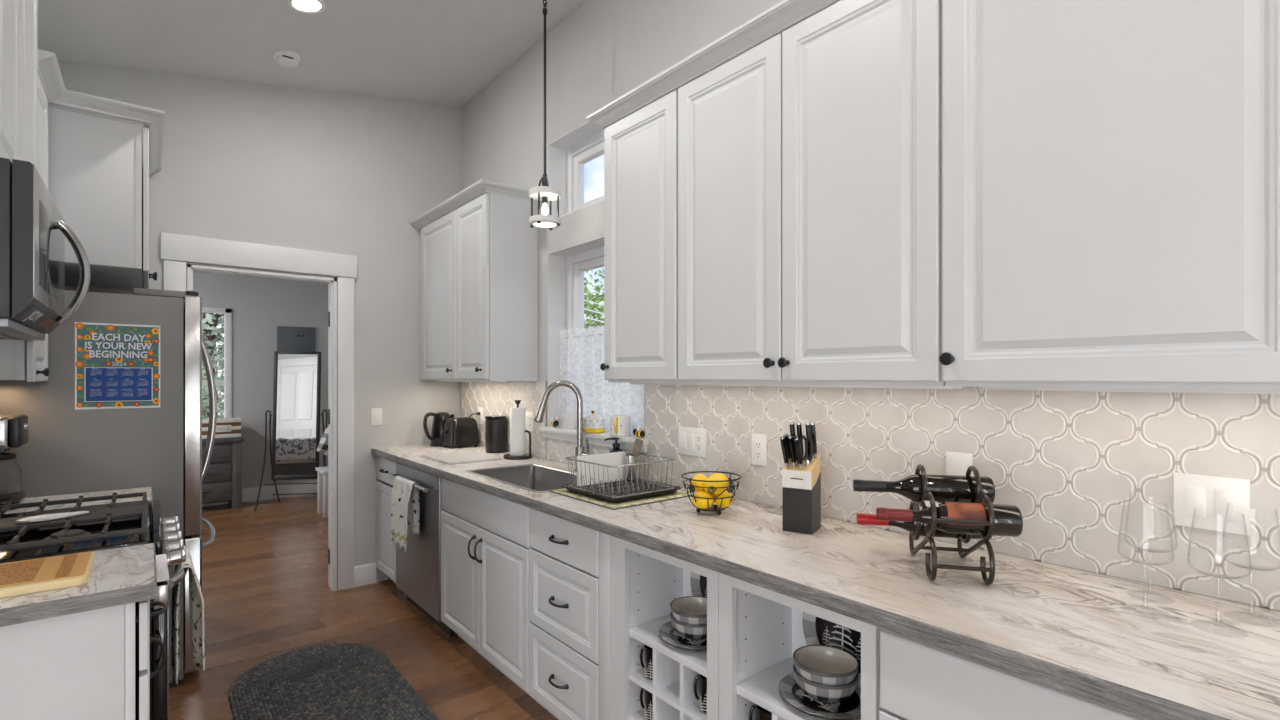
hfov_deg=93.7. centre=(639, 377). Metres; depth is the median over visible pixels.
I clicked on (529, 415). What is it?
wall outlet
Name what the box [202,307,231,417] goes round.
window
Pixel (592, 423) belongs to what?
butter dish
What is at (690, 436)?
rocker switch
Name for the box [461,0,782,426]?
wall
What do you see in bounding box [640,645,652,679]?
mug
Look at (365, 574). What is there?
baseboard
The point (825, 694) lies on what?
bowl
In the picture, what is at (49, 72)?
trim
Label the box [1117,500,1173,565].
bowl
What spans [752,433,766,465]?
wall outlet
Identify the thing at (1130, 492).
bowl
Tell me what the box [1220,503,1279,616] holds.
wine glass
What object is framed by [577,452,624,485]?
cutting board
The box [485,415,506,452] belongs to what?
canister
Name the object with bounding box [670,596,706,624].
bowl
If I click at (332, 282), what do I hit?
door frame
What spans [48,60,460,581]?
wall
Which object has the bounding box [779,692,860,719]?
plate
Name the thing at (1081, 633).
countertop
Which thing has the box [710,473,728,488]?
lemon
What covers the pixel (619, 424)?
mug
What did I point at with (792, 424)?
kitchen knife
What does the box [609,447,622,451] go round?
bottle
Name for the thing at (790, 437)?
kitchen knife
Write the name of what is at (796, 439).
kitchen knife
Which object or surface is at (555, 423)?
figurine
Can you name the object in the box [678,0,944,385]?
upper cabinet
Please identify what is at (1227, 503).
bowl
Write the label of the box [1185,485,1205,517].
rocker switch
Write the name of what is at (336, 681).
braided rug
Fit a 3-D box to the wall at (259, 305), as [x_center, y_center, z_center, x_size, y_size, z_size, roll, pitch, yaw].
[-5.800,0.044,5.686,5.650,2.700,0.150,0,0,-39]
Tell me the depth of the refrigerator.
2.61 m
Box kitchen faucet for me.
[533,380,588,470]
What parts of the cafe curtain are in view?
rod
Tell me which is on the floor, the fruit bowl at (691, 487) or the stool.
the stool
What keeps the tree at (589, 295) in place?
on the ground
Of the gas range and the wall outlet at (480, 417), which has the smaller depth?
the gas range
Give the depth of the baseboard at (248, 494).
6.89 m
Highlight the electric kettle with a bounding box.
[423,412,453,446]
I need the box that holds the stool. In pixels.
[315,466,327,517]
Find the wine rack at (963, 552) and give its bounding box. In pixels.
[909,464,994,584]
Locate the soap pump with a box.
[604,437,622,451]
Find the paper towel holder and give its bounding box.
[503,400,531,459]
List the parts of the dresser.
drawer, drawer, drawer, post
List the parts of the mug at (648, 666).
handle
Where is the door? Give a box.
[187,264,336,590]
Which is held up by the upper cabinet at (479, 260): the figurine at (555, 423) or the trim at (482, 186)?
the trim at (482, 186)
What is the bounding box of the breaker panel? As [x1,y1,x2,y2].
[277,326,314,351]
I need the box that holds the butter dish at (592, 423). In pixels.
[583,411,604,432]
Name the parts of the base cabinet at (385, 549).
drawer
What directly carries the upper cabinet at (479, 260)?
attached to the wall at (603, 50)
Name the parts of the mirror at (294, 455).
frame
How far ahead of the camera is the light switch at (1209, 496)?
1.30 m
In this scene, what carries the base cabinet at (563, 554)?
on the floor
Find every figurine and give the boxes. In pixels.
[551,417,558,426]
[633,425,644,437]
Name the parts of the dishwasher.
handle, door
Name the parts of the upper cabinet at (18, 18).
door, door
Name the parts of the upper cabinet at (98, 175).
door, door, knob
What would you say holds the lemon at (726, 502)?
in the fruit bowl at (691, 487)
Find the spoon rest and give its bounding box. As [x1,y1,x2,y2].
[16,511,88,522]
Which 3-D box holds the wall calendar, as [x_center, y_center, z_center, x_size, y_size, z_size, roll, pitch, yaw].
[-2.229,-0.047,2.567,0.276,0.362,0.002,0,0,-39]
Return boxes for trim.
[38,49,64,101]
[48,89,164,175]
[161,232,356,590]
[409,179,537,230]
[420,230,423,379]
[539,426,648,451]
[587,0,839,128]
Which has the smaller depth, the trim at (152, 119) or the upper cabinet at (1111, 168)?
the upper cabinet at (1111, 168)
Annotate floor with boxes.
[168,494,557,719]
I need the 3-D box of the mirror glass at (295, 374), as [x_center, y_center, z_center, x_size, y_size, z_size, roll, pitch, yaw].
[-3.738,0.408,6.534,0.410,1.321,0.081,0,0,-9]
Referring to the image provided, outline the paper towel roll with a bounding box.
[510,407,525,455]
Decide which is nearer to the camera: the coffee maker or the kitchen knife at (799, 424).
the kitchen knife at (799, 424)
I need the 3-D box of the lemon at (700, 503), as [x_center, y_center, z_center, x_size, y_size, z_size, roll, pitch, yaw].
[0.219,0.429,2.098,0.063,0.063,0.089,0,0,-42]
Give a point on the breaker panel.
(298, 339)
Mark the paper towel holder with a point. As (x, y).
(506, 456)
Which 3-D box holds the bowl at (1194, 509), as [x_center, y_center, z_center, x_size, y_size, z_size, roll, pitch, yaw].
[1.101,0.316,1.141,0.089,0.122,0.089,0,0,-39]
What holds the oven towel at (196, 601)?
hanging from the gas range
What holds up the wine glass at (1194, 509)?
on the countertop at (1081, 633)
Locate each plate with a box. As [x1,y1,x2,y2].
[659,621,706,649]
[659,635,706,651]
[691,572,706,596]
[779,673,860,718]
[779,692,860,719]
[803,612,860,685]
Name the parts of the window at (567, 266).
sash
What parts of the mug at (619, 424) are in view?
handle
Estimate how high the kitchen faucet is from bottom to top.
0.463 m
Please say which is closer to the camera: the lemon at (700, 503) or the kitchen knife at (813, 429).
the kitchen knife at (813, 429)
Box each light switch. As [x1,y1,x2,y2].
[371,408,381,424]
[678,427,705,456]
[1173,473,1249,534]
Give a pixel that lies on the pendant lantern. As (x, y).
(544, 193)
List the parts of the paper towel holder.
post, arm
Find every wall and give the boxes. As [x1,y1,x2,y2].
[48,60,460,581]
[193,271,327,488]
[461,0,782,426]
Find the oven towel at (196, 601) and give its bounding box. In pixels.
[172,546,204,683]
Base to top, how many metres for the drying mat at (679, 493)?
0.003 m
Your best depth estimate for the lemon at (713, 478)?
2.07 m
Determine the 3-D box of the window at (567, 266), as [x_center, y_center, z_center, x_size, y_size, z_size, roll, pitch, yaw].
[-0.178,-0.205,3.221,0.199,1.038,0.895,0,0,-39]
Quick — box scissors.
[800,435,812,465]
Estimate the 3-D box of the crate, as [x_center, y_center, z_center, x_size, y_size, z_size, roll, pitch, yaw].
[-4.535,0.500,6.359,0.498,0.283,0.195,0,0,-39]
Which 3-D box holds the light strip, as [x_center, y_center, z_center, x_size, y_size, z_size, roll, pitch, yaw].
[0.396,0.018,2.039,0.060,0.026,1.310,0,0,-39]
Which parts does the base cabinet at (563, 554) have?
handle, handle, handle, drawer, drawer, drawer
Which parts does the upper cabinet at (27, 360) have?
door, knob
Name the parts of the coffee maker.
carafe lid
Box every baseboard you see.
[202,481,317,506]
[354,562,375,586]
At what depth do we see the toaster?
4.07 m
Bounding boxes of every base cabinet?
[0,600,167,719]
[376,456,395,583]
[441,478,548,710]
[529,508,598,719]
[599,532,718,719]
[719,573,880,719]
[879,628,1148,719]
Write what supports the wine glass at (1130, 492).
on the countertop at (1081, 633)
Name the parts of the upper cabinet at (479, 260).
door, door, light strip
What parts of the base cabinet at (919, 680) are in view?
drawer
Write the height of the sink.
0.202 m
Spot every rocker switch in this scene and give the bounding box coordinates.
[681,433,686,448]
[688,434,693,449]
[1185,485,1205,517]
[1215,488,1236,521]
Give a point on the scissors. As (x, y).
(806, 458)
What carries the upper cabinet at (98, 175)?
attached to the wall
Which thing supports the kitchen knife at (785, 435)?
in the knife block
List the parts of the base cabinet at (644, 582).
filler panel, shelf, shelf, panel, shelf, shelf, panel, shelf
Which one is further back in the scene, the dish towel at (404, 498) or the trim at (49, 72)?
the dish towel at (404, 498)
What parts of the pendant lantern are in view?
rod, bulb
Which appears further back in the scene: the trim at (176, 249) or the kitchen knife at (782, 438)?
the trim at (176, 249)
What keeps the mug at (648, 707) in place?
on the base cabinet at (644, 582)
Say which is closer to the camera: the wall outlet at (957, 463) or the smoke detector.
the wall outlet at (957, 463)
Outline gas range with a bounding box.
[0,492,188,719]
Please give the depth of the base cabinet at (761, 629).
1.61 m
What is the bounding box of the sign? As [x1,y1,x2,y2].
[17,304,55,330]
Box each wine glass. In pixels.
[1117,500,1173,615]
[1124,492,1177,593]
[1187,509,1251,633]
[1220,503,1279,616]
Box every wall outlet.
[478,407,482,423]
[526,412,533,431]
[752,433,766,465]
[946,451,972,475]
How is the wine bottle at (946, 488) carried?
in the wine rack at (963, 552)
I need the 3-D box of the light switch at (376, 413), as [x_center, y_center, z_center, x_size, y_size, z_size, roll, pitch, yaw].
[-1.790,0.268,4.081,0.072,0.116,0.009,0,0,-39]
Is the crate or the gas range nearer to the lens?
the gas range
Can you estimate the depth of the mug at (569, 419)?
3.32 m
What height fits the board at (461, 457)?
0.013 m
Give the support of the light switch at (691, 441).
attached to the backsplash
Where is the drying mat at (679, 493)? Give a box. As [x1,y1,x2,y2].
[549,488,692,509]
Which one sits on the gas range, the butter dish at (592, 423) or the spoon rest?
the spoon rest
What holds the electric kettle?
on the countertop at (1081, 633)
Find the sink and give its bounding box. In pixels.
[466,464,576,492]
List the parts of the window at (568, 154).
sash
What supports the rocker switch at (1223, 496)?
attached to the light switch at (1209, 496)
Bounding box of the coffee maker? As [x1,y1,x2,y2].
[0,415,28,509]
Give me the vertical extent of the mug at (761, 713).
0.098 m
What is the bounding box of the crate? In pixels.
[202,411,240,438]
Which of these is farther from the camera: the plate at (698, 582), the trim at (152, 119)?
the trim at (152, 119)
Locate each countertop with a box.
[0,543,156,626]
[5,487,152,513]
[371,444,1279,719]
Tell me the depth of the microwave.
1.59 m
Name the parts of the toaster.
panel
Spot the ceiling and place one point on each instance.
(440, 52)
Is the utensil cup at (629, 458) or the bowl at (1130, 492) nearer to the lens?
the bowl at (1130, 492)
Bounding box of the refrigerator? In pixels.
[0,288,216,687]
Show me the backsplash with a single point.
(1069, 461)
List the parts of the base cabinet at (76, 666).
drawer, door, handle, handle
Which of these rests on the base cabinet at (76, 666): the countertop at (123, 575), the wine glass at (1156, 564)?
the countertop at (123, 575)
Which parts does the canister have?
lid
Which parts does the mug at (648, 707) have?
handle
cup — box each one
[625,454,636,481]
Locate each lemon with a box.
[691,474,706,490]
[692,491,713,508]
[703,476,726,494]
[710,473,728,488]
[715,490,732,507]
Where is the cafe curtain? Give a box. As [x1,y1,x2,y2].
[558,325,644,433]
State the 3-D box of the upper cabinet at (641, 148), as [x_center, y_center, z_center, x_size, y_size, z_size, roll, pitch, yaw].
[0.104,-0.511,2.432,0.362,1.066,0.444,0,0,-39]
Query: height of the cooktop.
0.036 m
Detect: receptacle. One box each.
[529,416,531,426]
[696,434,701,450]
[755,440,761,458]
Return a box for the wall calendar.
[75,322,159,409]
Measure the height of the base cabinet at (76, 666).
0.876 m
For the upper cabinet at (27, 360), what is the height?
1.142 m
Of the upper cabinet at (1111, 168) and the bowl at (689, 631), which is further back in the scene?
the bowl at (689, 631)
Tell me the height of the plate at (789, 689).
0.017 m
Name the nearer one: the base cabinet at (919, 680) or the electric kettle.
the base cabinet at (919, 680)
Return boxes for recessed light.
[287,0,325,13]
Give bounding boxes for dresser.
[202,436,243,509]
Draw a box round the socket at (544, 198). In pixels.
[542,196,547,203]
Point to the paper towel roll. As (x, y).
(517, 415)
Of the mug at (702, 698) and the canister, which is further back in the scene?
the canister
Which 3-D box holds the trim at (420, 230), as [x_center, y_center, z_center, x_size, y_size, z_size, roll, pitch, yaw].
[-1.534,-0.511,4.245,0.024,1.066,0.079,0,0,-39]
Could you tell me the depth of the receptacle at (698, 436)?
2.52 m
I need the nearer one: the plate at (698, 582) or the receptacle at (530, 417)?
the plate at (698, 582)
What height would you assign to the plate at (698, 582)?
0.269 m
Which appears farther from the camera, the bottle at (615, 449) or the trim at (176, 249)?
the trim at (176, 249)
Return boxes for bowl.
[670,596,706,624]
[670,612,706,640]
[681,471,740,514]
[793,645,858,685]
[793,664,858,703]
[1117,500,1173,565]
[1124,492,1177,552]
[1187,509,1251,578]
[1220,503,1279,570]
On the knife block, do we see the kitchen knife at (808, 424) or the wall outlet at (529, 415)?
the kitchen knife at (808, 424)
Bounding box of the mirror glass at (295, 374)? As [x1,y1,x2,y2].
[275,354,316,475]
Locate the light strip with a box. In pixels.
[630,383,961,388]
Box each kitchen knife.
[780,436,788,467]
[783,434,791,462]
[788,435,796,466]
[789,422,795,434]
[794,437,802,468]
[796,422,803,461]
[805,422,812,462]
[811,422,816,458]
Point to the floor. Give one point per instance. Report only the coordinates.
(267, 594)
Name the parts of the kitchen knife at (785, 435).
handle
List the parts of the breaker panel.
door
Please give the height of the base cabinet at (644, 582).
0.875 m
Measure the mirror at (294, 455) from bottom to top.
1.698 m
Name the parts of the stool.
leg, seat, leg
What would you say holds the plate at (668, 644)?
on the base cabinet at (644, 582)
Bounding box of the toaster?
[442,412,479,448]
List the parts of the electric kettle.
handle, lid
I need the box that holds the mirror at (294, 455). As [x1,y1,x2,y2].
[254,351,327,510]
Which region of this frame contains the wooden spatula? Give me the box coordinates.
[632,438,642,457]
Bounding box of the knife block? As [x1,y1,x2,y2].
[782,455,820,534]
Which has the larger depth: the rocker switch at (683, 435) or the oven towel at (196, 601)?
the rocker switch at (683, 435)
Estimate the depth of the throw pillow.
6.04 m
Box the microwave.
[0,157,90,340]
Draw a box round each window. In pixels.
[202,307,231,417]
[548,121,603,216]
[548,236,603,426]
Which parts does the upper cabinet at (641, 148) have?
knob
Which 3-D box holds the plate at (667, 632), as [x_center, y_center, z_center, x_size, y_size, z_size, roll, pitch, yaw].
[0.175,0.808,1.883,0.232,0.017,0.232,0,0,-39]
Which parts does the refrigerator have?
freezer drawer, door, handle, handle, handle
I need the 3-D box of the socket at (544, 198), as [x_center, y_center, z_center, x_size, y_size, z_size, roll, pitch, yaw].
[-0.472,-0.878,2.977,0.028,0.035,0.027,0,0,-39]
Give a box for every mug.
[562,413,575,428]
[610,415,629,436]
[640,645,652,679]
[640,688,652,719]
[694,674,706,713]
[749,704,771,719]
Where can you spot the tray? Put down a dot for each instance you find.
(654, 494)
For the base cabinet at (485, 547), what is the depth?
2.74 m
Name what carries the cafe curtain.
hanging from the window at (567, 266)
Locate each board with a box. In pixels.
[0,551,94,597]
[422,451,501,464]
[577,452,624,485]
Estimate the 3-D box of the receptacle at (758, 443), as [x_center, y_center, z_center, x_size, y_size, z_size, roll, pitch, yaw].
[0.449,0.274,2.271,0.002,0.067,0.034,0,0,-39]
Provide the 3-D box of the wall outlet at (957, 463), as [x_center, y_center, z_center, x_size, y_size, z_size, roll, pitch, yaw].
[0.911,0.274,1.713,0.005,0.118,0.072,0,0,-39]
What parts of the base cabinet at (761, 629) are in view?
panel, shelf, panel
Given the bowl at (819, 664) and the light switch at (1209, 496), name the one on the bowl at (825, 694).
the bowl at (819, 664)
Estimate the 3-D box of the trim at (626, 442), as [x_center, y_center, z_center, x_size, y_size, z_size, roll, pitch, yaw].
[-0.223,0.319,3.184,0.165,0.060,0.955,0,0,-39]
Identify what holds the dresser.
on the floor
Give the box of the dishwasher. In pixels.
[387,462,453,636]
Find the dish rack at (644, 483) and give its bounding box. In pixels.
[566,451,676,497]
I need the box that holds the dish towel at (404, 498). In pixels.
[391,476,418,551]
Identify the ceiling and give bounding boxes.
[38,0,584,106]
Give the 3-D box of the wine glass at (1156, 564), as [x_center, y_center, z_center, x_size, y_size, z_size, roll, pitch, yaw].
[1.030,0.367,1.223,0.089,0.224,0.089,0,0,-39]
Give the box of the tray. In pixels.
[562,478,680,502]
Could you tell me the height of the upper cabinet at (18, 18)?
0.938 m
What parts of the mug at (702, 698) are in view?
handle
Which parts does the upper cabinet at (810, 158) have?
door, knob, knob, door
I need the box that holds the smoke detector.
[273,50,299,66]
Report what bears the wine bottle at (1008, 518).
in the wine rack at (963, 552)
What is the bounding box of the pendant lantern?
[529,0,560,229]
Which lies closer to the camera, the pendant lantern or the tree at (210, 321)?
the pendant lantern
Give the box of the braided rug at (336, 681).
[228,643,439,719]
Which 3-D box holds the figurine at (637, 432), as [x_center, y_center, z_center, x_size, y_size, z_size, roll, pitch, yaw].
[-0.005,0.258,2.863,0.042,0.059,0.083,0,0,-35]
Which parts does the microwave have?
door, handle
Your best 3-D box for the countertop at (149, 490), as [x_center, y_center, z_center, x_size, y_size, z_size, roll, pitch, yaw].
[-2.270,0.499,2.276,0.656,0.038,0.391,0,0,-39]
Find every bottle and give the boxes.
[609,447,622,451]
[853,474,994,503]
[856,508,981,539]
[876,501,1022,536]
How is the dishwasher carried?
on the floor
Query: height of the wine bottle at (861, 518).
0.073 m
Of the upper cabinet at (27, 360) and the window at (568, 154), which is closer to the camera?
the upper cabinet at (27, 360)
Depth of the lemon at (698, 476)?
2.11 m
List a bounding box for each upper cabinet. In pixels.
[0,0,37,169]
[0,74,48,381]
[48,107,156,289]
[421,193,537,381]
[600,90,680,382]
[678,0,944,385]
[939,0,1279,393]
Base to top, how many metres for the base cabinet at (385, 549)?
0.875 m
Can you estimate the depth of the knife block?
1.85 m
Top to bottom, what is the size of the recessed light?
0.036 m
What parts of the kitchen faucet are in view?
spout, handle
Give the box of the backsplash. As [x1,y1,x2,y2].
[460,381,1279,610]
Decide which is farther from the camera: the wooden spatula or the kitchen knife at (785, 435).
the wooden spatula
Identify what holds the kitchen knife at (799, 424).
in the knife block
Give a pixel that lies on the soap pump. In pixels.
(616, 446)
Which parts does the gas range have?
burner, burner, burner, trim, control panel, oven door, knob, knob, knob, knob, knob, handle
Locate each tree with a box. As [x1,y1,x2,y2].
[202,313,223,418]
[584,269,603,328]
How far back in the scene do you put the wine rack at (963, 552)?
1.42 m
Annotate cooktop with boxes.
[0,500,149,563]
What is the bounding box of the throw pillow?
[317,426,327,455]
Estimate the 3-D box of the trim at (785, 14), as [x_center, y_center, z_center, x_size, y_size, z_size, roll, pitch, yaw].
[0.763,-1.067,1.613,0.381,0.050,2.646,0,0,-39]
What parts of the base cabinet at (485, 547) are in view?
door, handle, handle, door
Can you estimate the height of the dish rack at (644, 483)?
0.126 m
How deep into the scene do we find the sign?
1.77 m
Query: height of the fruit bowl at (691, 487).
0.130 m
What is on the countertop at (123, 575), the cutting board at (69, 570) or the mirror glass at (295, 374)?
the cutting board at (69, 570)
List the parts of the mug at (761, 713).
handle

